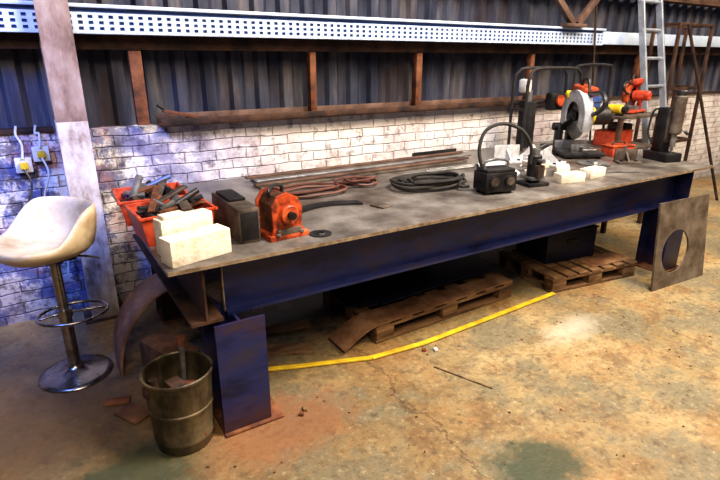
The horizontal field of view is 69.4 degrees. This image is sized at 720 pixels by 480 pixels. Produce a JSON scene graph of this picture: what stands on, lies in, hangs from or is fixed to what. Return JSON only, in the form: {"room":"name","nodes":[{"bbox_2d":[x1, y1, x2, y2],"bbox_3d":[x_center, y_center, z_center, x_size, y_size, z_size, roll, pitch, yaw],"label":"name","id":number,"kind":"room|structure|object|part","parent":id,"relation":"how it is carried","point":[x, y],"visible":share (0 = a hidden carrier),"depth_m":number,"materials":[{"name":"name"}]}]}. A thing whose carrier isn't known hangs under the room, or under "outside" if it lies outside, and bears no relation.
{"room":"metal workshop","nodes":[
{"label":"metal workshop","id":0,"kind":"room"},
{"bbox_2d":[0,173,719,479],"bbox_3d":[3.416,0.897,2.512,18.000,0.100,7.950,-11,22,-30],"label":"floor","id":1,"kind":"structure","parent":0,"point":[465,428],"depth_m":2.61,"materials":[{"name":"concrete"}]},
{"bbox_2d":[0,196,112,392],"bbox_3d":[-1.577,0.289,2.682,0.478,0.938,0.480,11,22,28],"label":"bar stool","id":2,"kind":"object","parent":1,"relation":"on","point":[50,231],"visible":1,"depth_m":2.69,"materials":[{"name":"silver metal"}]},
{"bbox_2d":[32,0,122,324],"bbox_3d":[-1.731,-1.681,2.777,0.250,4.600,0.260,-11,22,-30],"label":"steel column","id":3,"kind":"structure","parent":1,"relation":"on","point":[56,38],"depth_m":3.05,"materials":[{"name":"white metal"}]},
{"bbox_2d":[0,32,719,54],"bbox_3d":[1.414,-1.861,4.988,18.000,0.135,0.150,-11,22,-30],"label":"horizontal beam","id":4,"kind":"structure","parent":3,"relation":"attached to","point":[7,40],"depth_m":3.83,"materials":[{"name":"metal"}]},
{"bbox_2d":[0,0,719,46],"bbox_3d":[0.430,-1.697,4.215,13.500,0.160,0.110,-11,22,-30],"label":"cable tray","id":5,"kind":"object","parent":4,"relation":"attached to","point":[16,16],"visible":0.98,"depth_m":3.66,"materials":[{"name":"white metal"}]},
{"bbox_2d":[554,0,599,26],"bbox_3d":[2.043,-2.351,4.949,2.000,0.595,0.080,-11,22,-30],"label":"roof truss","id":6,"kind":"object","parent":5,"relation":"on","point":[564,9],"visible":1,"depth_m":5.01,"materials":[{"name":"brown wood"}]},
{"bbox_2d":[637,0,719,7],"bbox_3d":[1.414,-2.393,4.804,18.000,0.100,0.150,-11,22,-30],"label":"steel purlin","id":7,"kind":"object","parent":3,"relation":"attached to","point":[701,3],"visible":1,"depth_m":6.34,"materials":[{"name":"brown metal"}]},
{"bbox_2d":[113,273,167,377],"bbox_3d":[-1.173,0.451,2.946,0.434,0.460,0.280,-11,22,-30],"label":"plate","id":8,"kind":"object","parent":1,"relation":"on","point":[150,288],"visible":0.76,"depth_m":2.85,"materials":[{"name":"metal"}]},
{"bbox_2d":[103,293,218,424],"bbox_3d":[-1.036,0.598,2.810,0.752,0.265,0.644,-17,25,-40],"label":"rusty steel offcuts","id":9,"kind":"object","parent":1,"relation":"on","point":[133,413],"visible":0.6,"depth_m":2.53,"materials":[{"name":"brown metal"}]},
{"bbox_2d":[139,329,199,366],"bbox_3d":[-0.984,0.647,2.715,0.320,0.241,0.152,14,24,36],"label":"box","id":10,"kind":"object","parent":1,"relation":"on","point":[162,342],"visible":0.39,"depth_m":2.69,"materials":[{"name":"brown cardboard"}]},
{"bbox_2d":[139,334,213,455],"bbox_3d":[-0.789,0.671,2.279,0.301,0.482,0.301,-11,22,-30],"label":"metal bucket","id":11,"kind":"object","parent":1,"relation":"on","point":[177,391],"visible":1,"depth_m":2.22,"materials":[{"name":"metal"}]},
{"bbox_2d":[265,319,310,333],"bbox_3d":[-0.549,0.560,3.299,0.468,0.022,0.100,-5,20,-15],"label":"wooden plank","id":12,"kind":"object","parent":1,"relation":"on","point":[302,324],"visible":0.58,"depth_m":3.30,"materials":[{"name":"brown wood"}]},
{"bbox_2d":[267,342,312,355],"bbox_3d":[-0.479,0.643,3.057,0.402,0.022,0.100,-2,19,-5],"label":"wooden plank","id":13,"kind":"object","parent":1,"relation":"on","point":[306,347],"visible":0.58,"depth_m":3.04,"materials":[{"name":"brown wood"}]},
{"bbox_2d":[268,292,554,370],"bbox_3d":[0.455,0.578,3.250,2.235,0.014,0.204,-9,21,-25],"label":"floor marking","id":14,"kind":"object","parent":1,"relation":"on","point":[435,338],"visible":0.94,"depth_m":3.07,"materials":[{"name":"paint"}]},
{"bbox_2d":[111,141,713,437],"bbox_3d":[0.616,-0.102,3.763,4.140,0.970,1.540,-11,22,-30],"label":"table","id":15,"kind":"object","parent":1,"relation":"on","point":[421,228],"depth_m":2.86,"materials":[{"name":"metal"}]},
{"bbox_2d":[111,174,187,225],"bbox_3d":[-1.096,-0.233,2.723,0.350,0.218,0.340,-10,22,-27],"label":"storage bin","id":16,"kind":"object","parent":15,"relation":"on","point":[139,191],"visible":0.46,"depth_m":2.68,"materials":[{"name":"plastic"}]},
{"bbox_2d":[123,184,217,246],"bbox_3d":[-0.881,-0.133,2.426,0.356,0.224,0.300,-13,23,-33],"label":"storage bin","id":17,"kind":"object","parent":15,"relation":"on","point":[141,214],"visible":0.62,"depth_m":2.37,"materials":[{"name":"plastic"}]},
{"bbox_2d":[153,208,212,255],"bbox_3d":[-0.752,-0.040,2.231,0.075,0.176,0.235,18,26,41],"label":"block","id":18,"kind":"object","parent":15,"relation":"on","point":[177,221],"visible":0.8,"depth_m":2.17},
{"bbox_2d":[158,223,231,268],"bbox_3d":[-0.679,0.021,2.157,0.100,0.110,0.270,18,26,41],"label":"block","id":19,"kind":"object","parent":15,"relation":"on","point":[191,246],"visible":1,"depth_m":2.11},
{"bbox_2d":[211,189,260,243],"bbox_3d":[-0.595,-0.124,2.477,0.100,0.174,0.403,-11,22,-30],"label":"box","id":20,"kind":"object","parent":15,"relation":"on","point":[234,212],"visible":0.99,"depth_m":2.35,"materials":[{"name":"metal"}]},
{"bbox_2d":[255,183,308,242],"bbox_3d":[-0.367,-0.138,2.427,0.200,0.234,0.235,-13,23,-33],"label":"motor","id":21,"kind":"object","parent":15,"relation":"on","point":[280,213],"visible":0.98,"depth_m":2.38,"materials":[{"name":"orange paint"}]},
{"bbox_2d":[276,182,347,197],"bbox_3d":[-0.319,-0.310,3.182,0.493,0.054,0.272,-11,22,-30],"label":"hose","id":22,"kind":"object","parent":15,"relation":"on","point":[331,186],"visible":0.74,"depth_m":3.17,"materials":[{"name":"red rubber"}]},
{"bbox_2d":[309,230,331,237],"bbox_3d":[-0.188,-0.032,2.466,0.108,0.008,0.108,-11,22,-30],"label":"disc","id":23,"kind":"object","parent":15,"relation":"on","point":[316,233],"visible":1,"depth_m":2.45,"materials":[{"name":"black metal"}]},
{"bbox_2d":[302,200,362,212],"bbox_3d":[-0.199,-0.190,2.914,0.420,0.012,0.140,-11,22,-30],"label":"curved steel offcut","id":24,"kind":"object","parent":15,"relation":"on","point":[313,206],"visible":0.8,"depth_m":2.94,"materials":[{"name":"grey metal"}]},
{"bbox_3d":[-0.027,-0.388,3.409,0.303,0.057,0.217,-11,22,-30],"label":"brown cable coil","id":25,"kind":"part","parent":15,"relation":"part of","materials":[{"name":"brown rubber"}]},
{"bbox_2d":[245,151,470,189],"bbox_3d":[0.099,-0.546,3.895,1.947,0.041,0.316,-12,22,-31],"label":"bars","id":26,"kind":"object","parent":15,"relation":"on","point":[286,177],"visible":1,"depth_m":3.78,"materials":[{"name":"brown metal"}]},
{"bbox_2d":[370,202,391,208],"bbox_3d":[0.118,-0.195,2.933,0.100,0.010,0.080,16,25,38],"label":"flat stone","id":27,"kind":"object","parent":15,"relation":"on","point":[378,204],"visible":1,"depth_m":2.91,"materials":[{"name":"brown stone"}]},
{"bbox_3d":[0.443,-0.396,3.408,0.542,0.075,0.399,-4,20,-12],"label":"black cable coil","id":28,"kind":"part","parent":15,"relation":"part of","materials":[{"name":"black rubber"}]},
{"bbox_2d":[412,148,455,155],"bbox_3d":[0.620,-0.741,4.440,0.480,0.055,0.060,-11,22,-30],"label":"iron","id":29,"kind":"object","parent":15,"relation":"on","point":[452,149],"visible":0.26,"depth_m":4.41,"materials":[{"name":"black metal"}]},
{"bbox_2d":[424,164,474,171],"bbox_3d":[0.681,-0.541,3.923,0.537,0.014,0.080,-10,21,-27],"label":"rods","id":30,"kind":"object","parent":15,"relation":"on","point":[467,165],"visible":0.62,"depth_m":3.92,"materials":[{"name":"grey metal"}]},
{"bbox_2d":[474,161,504,169],"bbox_3d":[0.972,-0.556,3.900,0.240,0.060,0.060,-9,21,-25],"label":"block","id":31,"kind":"object","parent":15,"relation":"on","point":[492,162],"visible":0.51,"depth_m":3.88,"materials":[{"name":"white"}]},
{"bbox_2d":[473,122,532,194],"bbox_3d":[0.909,-0.508,3.210,0.372,0.421,0.181,-7,20,-19],"label":"radio","id":32,"kind":"object","parent":15,"relation":"on","point":[494,178],"visible":1,"depth_m":3.18,"materials":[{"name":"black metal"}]},
{"bbox_3d":[1.205,-0.691,4.181,0.220,0.130,0.140,-4,19,-11],"label":"steel bracket","id":33,"kind":"part","parent":15,"relation":"part of","materials":[{"name":"white metal"}]},
{"bbox_2d":[519,144,542,159],"bbox_3d":[1.457,-0.734,4.331,0.291,0.114,0.335,17,25,39],"label":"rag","id":34,"kind":"object","parent":15,"relation":"on","point":[527,151],"visible":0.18,"depth_m":4.34,"materials":[{"name":"fabric"}]},
{"bbox_3d":[1.315,-0.602,3.984,0.154,0.091,0.099,10,21,27],"label":"steel bracket","id":35,"kind":"part","parent":15,"relation":"part of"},
{"bbox_2d":[516,143,548,187],"bbox_3d":[1.144,-0.489,3.388,0.163,0.268,0.162,-7,20,-20],"label":"pump","id":36,"kind":"object","parent":15,"relation":"on","point":[534,177],"visible":0.88,"depth_m":3.37,"materials":[{"name":"black metal"}]},
{"bbox_2d":[522,160,549,175],"bbox_3d":[1.231,-0.496,3.643,0.209,0.115,0.147,-11,22,-30],"label":"block","id":37,"kind":"object","parent":15,"relation":"on","point":[524,162],"visible":0.37,"depth_m":3.64,"materials":[{"name":"white"}]},
{"bbox_2d":[507,66,582,150],"bbox_3d":[1.733,-1.241,4.857,0.754,0.728,0.188,-11,22,-30],"label":"frame","id":38,"kind":"object","parent":15,"relation":"on","point":[555,100],"visible":0.83,"depth_m":4.75,"materials":[{"name":"black metal"}]},
{"bbox_3d":[1.529,-0.656,4.081,0.140,0.130,0.220,12,22,31],"label":"steel bracket","id":39,"kind":"part","parent":15,"relation":"part of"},
{"bbox_2d":[555,163,569,171],"bbox_3d":[1.455,-0.502,3.737,0.090,0.064,0.190,6,20,17],"label":"block","id":40,"kind":"object","parent":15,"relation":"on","point":[560,167],"visible":0.62,"depth_m":3.67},
{"bbox_2d":[553,171,585,183],"bbox_3d":[1.413,-0.424,3.513,0.190,0.064,0.090,-6,20,-16],"label":"block","id":41,"kind":"object","parent":15,"relation":"on","point":[564,177],"visible":1,"depth_m":3.48,"materials":[{"name":"white"}]},
{"bbox_2d":[540,77,611,158],"bbox_3d":[1.918,-1.044,4.410,0.459,0.647,0.702,-1,19,-3],"label":"saw","id":42,"kind":"object","parent":15,"relation":"on","point":[579,113],"visible":0.98,"depth_m":4.41,"materials":[{"name":"grey metal"}]},
{"bbox_2d":[580,165,605,178],"bbox_3d":[1.641,-0.478,3.668,0.190,0.064,0.090,-14,23,-34],"label":"block","id":43,"kind":"object","parent":15,"relation":"on","point":[592,172],"visible":0.86,"depth_m":3.63,"materials":[{"name":"white"}]},
{"bbox_2d":[577,159,611,166],"bbox_3d":[1.851,-0.613,4.107,0.250,0.032,0.250,-11,22,-30],"label":"disc","id":44,"kind":"object","parent":15,"relation":"on","point":[591,162],"visible":0.97,"depth_m":4.06,"materials":[{"name":"metal"}]},
{"bbox_2d":[601,141,635,156],"bbox_3d":[2.228,-0.791,4.488,0.250,0.118,0.145,-7,20,-20],"label":"toolbox","id":45,"kind":"object","parent":15,"relation":"on","point":[608,149],"visible":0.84,"depth_m":4.45,"materials":[{"name":"plastic"}]},
{"bbox_2d":[606,170,639,172],"bbox_3d":[1.911,-0.499,3.812,0.283,0.010,0.052,0,19,-1],"label":"spanner","id":46,"kind":"object","parent":15,"relation":"on","point":[634,171],"visible":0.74,"depth_m":3.80,"materials":[{"name":"metal"}]},
{"bbox_3d":[2.142,-0.667,4.154,0.176,0.104,0.112,1,19,3],"label":"steel bracket","id":47,"kind":"part","parent":15,"relation":"part of","materials":[{"name":"grey metal"}]},
{"bbox_2d":[643,90,688,162],"bbox_3d":[2.493,-0.938,4.237,0.197,0.560,0.316,-6,20,-16],"label":"drill","id":48,"kind":"object","parent":15,"relation":"on","point":[669,122],"visible":1,"depth_m":4.17,"materials":[{"name":"black metal"}]},
{"bbox_2d":[322,271,512,343],"bbox_3d":[0.417,0.371,3.684,1.222,0.124,0.701,-11,22,-30],"label":"wooden pallet","id":49,"kind":"object","parent":1,"relation":"on","point":[387,331],"visible":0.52,"depth_m":3.43,"materials":[{"name":"brown wood"}]},
{"bbox_2d":[329,254,498,306],"bbox_3d":[0.272,0.082,3.706,1.415,0.397,0.763,-11,22,-30],"label":"sheets","id":50,"kind":"object","parent":49,"relation":"on","point":[387,289],"visible":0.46,"depth_m":3.56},
{"bbox_2d":[328,274,512,351],"bbox_3d":[0.465,0.448,3.407,1.420,0.106,0.200,-11,22,-30],"label":"sheet","id":51,"kind":"object","parent":49,"relation":"on","point":[351,331],"visible":1,"depth_m":3.28,"materials":[{"name":"brown metal"}]},
{"bbox_2d":[206,273,719,472],"bbox_3d":[1.432,0.656,3.033,4.792,0.016,1.225,-11,22,-30],"label":"litter","id":52,"kind":"object","parent":1,"relation":"on","point":[435,349],"visible":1,"depth_m":2.54,"materials":[{"name":"metal"}]},
{"bbox_2d":[434,366,492,388],"bbox_3d":[0.551,0.739,2.805,0.345,0.006,0.008,13,23,34],"label":"wood splinter","id":53,"kind":"object","parent":1,"relation":"on","point":[434,366],"visible":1,"depth_m":2.80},
{"bbox_2d":[499,245,636,292],"bbox_3d":[1.668,0.188,4.215,0.850,0.124,0.621,-8,21,-22],"label":"wooden pallet","id":54,"kind":"object","parent":1,"relation":"on","point":[556,275],"visible":0.62,"depth_m":4.01,"materials":[{"name":"brown wood"}]},
{"bbox_2d":[516,224,599,263],"bbox_3d":[1.590,-0.013,4.218,0.520,0.251,0.361,-8,21,-22],"label":"storage box","id":55,"kind":"object","parent":54,"relation":"on","point":[579,242],"visible":0.59,"depth_m":4.07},
{"bbox_2d":[575,251,630,266],"bbox_3d":[1.926,0.151,4.122,0.420,0.005,0.180,-9,21,-24],"label":"steel plate","id":56,"kind":"object","parent":54,"relation":"on","point":[601,259],"visible":1,"depth_m":4.11,"materials":[{"name":"brown metal"}]},
{"bbox_2d":[572,63,613,128],"bbox_3d":[2.364,-1.025,5.481,0.615,1.591,0.026,-11,22,-30],"label":"frame","id":57,"kind":"object","parent":1,"relation":"on","point":[586,64],"visible":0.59,"depth_m":5.29,"materials":[{"name":"black metal"}]},
{"bbox_2d":[589,4,597,139],"bbox_3d":[2.470,-1.423,5.546,0.322,2.303,0.020,-9,21,-24],"label":"steel pole","id":58,"kind":"object","parent":1,"relation":"on","point":[595,24],"visible":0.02,"depth_m":5.32,"materials":[{"name":"brown metal"}]},
{"bbox_2d":[587,112,657,233],"bbox_3d":[2.539,-0.725,5.327,0.660,1.125,0.540,-11,22,-30],"label":"stand","id":59,"kind":"object","parent":1,"relation":"on","point":[617,131],"visible":0.31,"depth_m":5.08,"materials":[{"name":"metal"}]},
{"bbox_2d":[592,96,601,106],"bbox_3d":[2.285,-1.381,5.132,0.185,0.241,0.125,-14,23,-34],"label":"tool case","id":60,"kind":"object","parent":59,"relation":"on","point":[597,102],"visible":0.11,"depth_m":5.09,"materials":[{"name":"plastic"}]},
{"bbox_2d":[607,104,628,115],"bbox_3d":[2.397,-1.230,4.912,0.110,0.102,0.265,-11,22,-30],"label":"grinder","id":61,"kind":"object","parent":59,"relation":"on","point":[618,109],"visible":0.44,"depth_m":4.84,"materials":[{"name":"yellow paint"}]},
{"bbox_2d":[622,74,651,113],"bbox_3d":[2.652,-1.415,5.044,0.426,0.366,0.279,-16,25,-39],"label":"saw","id":62,"kind":"object","parent":59,"relation":"on","point":[631,94],"visible":0.87,"depth_m":5.02,"materials":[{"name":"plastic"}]},
{"bbox_2d":[638,0,666,150],"bbox_3d":[3.020,-1.731,5.367,0.409,3.014,0.762,-11,22,-30],"label":"ladder","id":63,"kind":"object","parent":1,"relation":"on","point":[641,3],"visible":0.49,"depth_m":5.34,"materials":[{"name":"silver metal"}]},
{"bbox_2d":[633,22,714,160],"bbox_3d":[3.625,-1.469,6.139,0.702,2.000,0.312,-11,22,-30],"label":"rack","id":64,"kind":"object","parent":1,"relation":"on","point":[679,25],"visible":0.41,"depth_m":5.98,"materials":[{"name":"brown metal"}]},
{"bbox_2d":[650,194,709,291],"bbox_3d":[2.426,0.011,3.915,0.650,0.659,0.072,-10,22,-27],"label":"plate","id":65,"kind":"object","parent":1,"relation":"on","point":[689,215],"visible":1,"depth_m":3.90,"materials":[{"name":"grey metal"}]},
{"bbox_2d":[687,24,718,200],"bbox_3d":[3.925,-1.388,5.934,0.927,1.993,0.032,-4,20,-12],"label":"steel pole","id":66,"kind":"object","parent":1,"relation":"on","point":[688,25],"visible":1,"depth_m":5.87,"materials":[{"name":"brown metal"}]},
{"bbox_2d":[0,0,719,129],"bbox_3d":[1.432,-2.988,4.733,18.165,3.410,0.039,-11,22,-30],"label":"cladding","id":67,"kind":"object","parent":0,"point":[183,81],"depth_m":4.20,"materials":[{"name":"grey metal"}]},
{"bbox_2d":[0,92,719,325],"bbox_3d":[1.380,-0.795,5.415,18.000,1.200,0.200,-11,22,-30],"label":"wall","id":68,"kind":"structure","parent":0,"point":[208,152],"depth_m":3.77,"materials":[{"name":"brick"}]},
{"bbox_2d":[14,125,69,276],"bbox_3d":[-1.974,-0.226,3.236,0.202,0.953,0.096,-11,22,-30],"label":"electrical socket","id":69,"kind":"object","parent":68,"relation":"attached to","point":[40,153],"visible":0.76,"depth_m":3.13,"materials":[{"name":"white plastic"}]},
{"bbox_2d":[126,51,149,125],"bbox_3d":[-1.433,-0.979,3.364,0.075,0.460,0.060,-11,22,-30],"label":"post","id":70,"kind":"object","parent":68,"relation":"on","point":[134,58],"visible":1,"depth_m":3.34,"materials":[{"name":"wood"}]},
{"bbox_2d":[156,95,545,126],"bbox_3d":[0.473,-1.168,4.544,4.280,0.075,0.140,-11,22,-30],"label":"wooden beam","id":71,"kind":"structure","parent":68,"relation":"on","point":[267,114],"depth_m":4.08,"materials":[{"name":"wood"}]},
{"bbox_2d":[157,103,213,117],"bbox_3d":[-1.183,-0.871,3.552,0.387,0.138,0.060,-11,22,-30],"label":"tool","id":72,"kind":"object","parent":71,"relation":"on","point":[164,110],"visible":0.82,"depth_m":3.51,"materials":[{"name":"metal"}]},
{"bbox_2d":[306,52,316,110],"bbox_3d":[-0.369,-1.194,3.985,0.050,0.460,0.060,-11,22,-30],"label":"post","id":73,"kind":"object","parent":71,"relation":"on","point":[310,56],"visible":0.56,"depth_m":3.96,"materials":[{"name":"wood"}]},
{"bbox_2d":[411,53,422,105],"bbox_3d":[0.490,-1.368,4.486,0.060,0.460,0.060,-11,22,-30],"label":"post","id":74,"kind":"object","parent":71,"relation":"on","point":[417,57],"visible":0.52,"depth_m":4.46,"materials":[{"name":"wood"}]},
{"bbox_2d":[523,54,534,99],"bbox_3d":[1.681,-1.608,5.181,0.050,0.460,0.060,-11,22,-30],"label":"post","id":75,"kind":"object","parent":71,"relation":"on","point":[530,60],"visible":0.49,"depth_m":5.12,"materials":[{"name":"wood"}]},
{"bbox_2d":[0,91,719,135],"bbox_3d":[0.992,-1.271,4.910,17.000,0.030,0.120,-11,22,-30],"label":"trim","id":76,"kind":"structure","parent":68,"relation":"on","point":[41,129],"depth_m":3.15,"materials":[{"name":"red metal"}]},
{"bbox_2d":[632,55,639,78],"bbox_3d":[3.230,-1.921,6.085,0.060,0.460,0.060,-11,22,-30],"label":"post","id":77,"kind":"object","parent":76,"relation":"on","point":[636,69],"visible":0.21,"depth_m":6.04,"materials":[{"name":"wood"}]}
]}

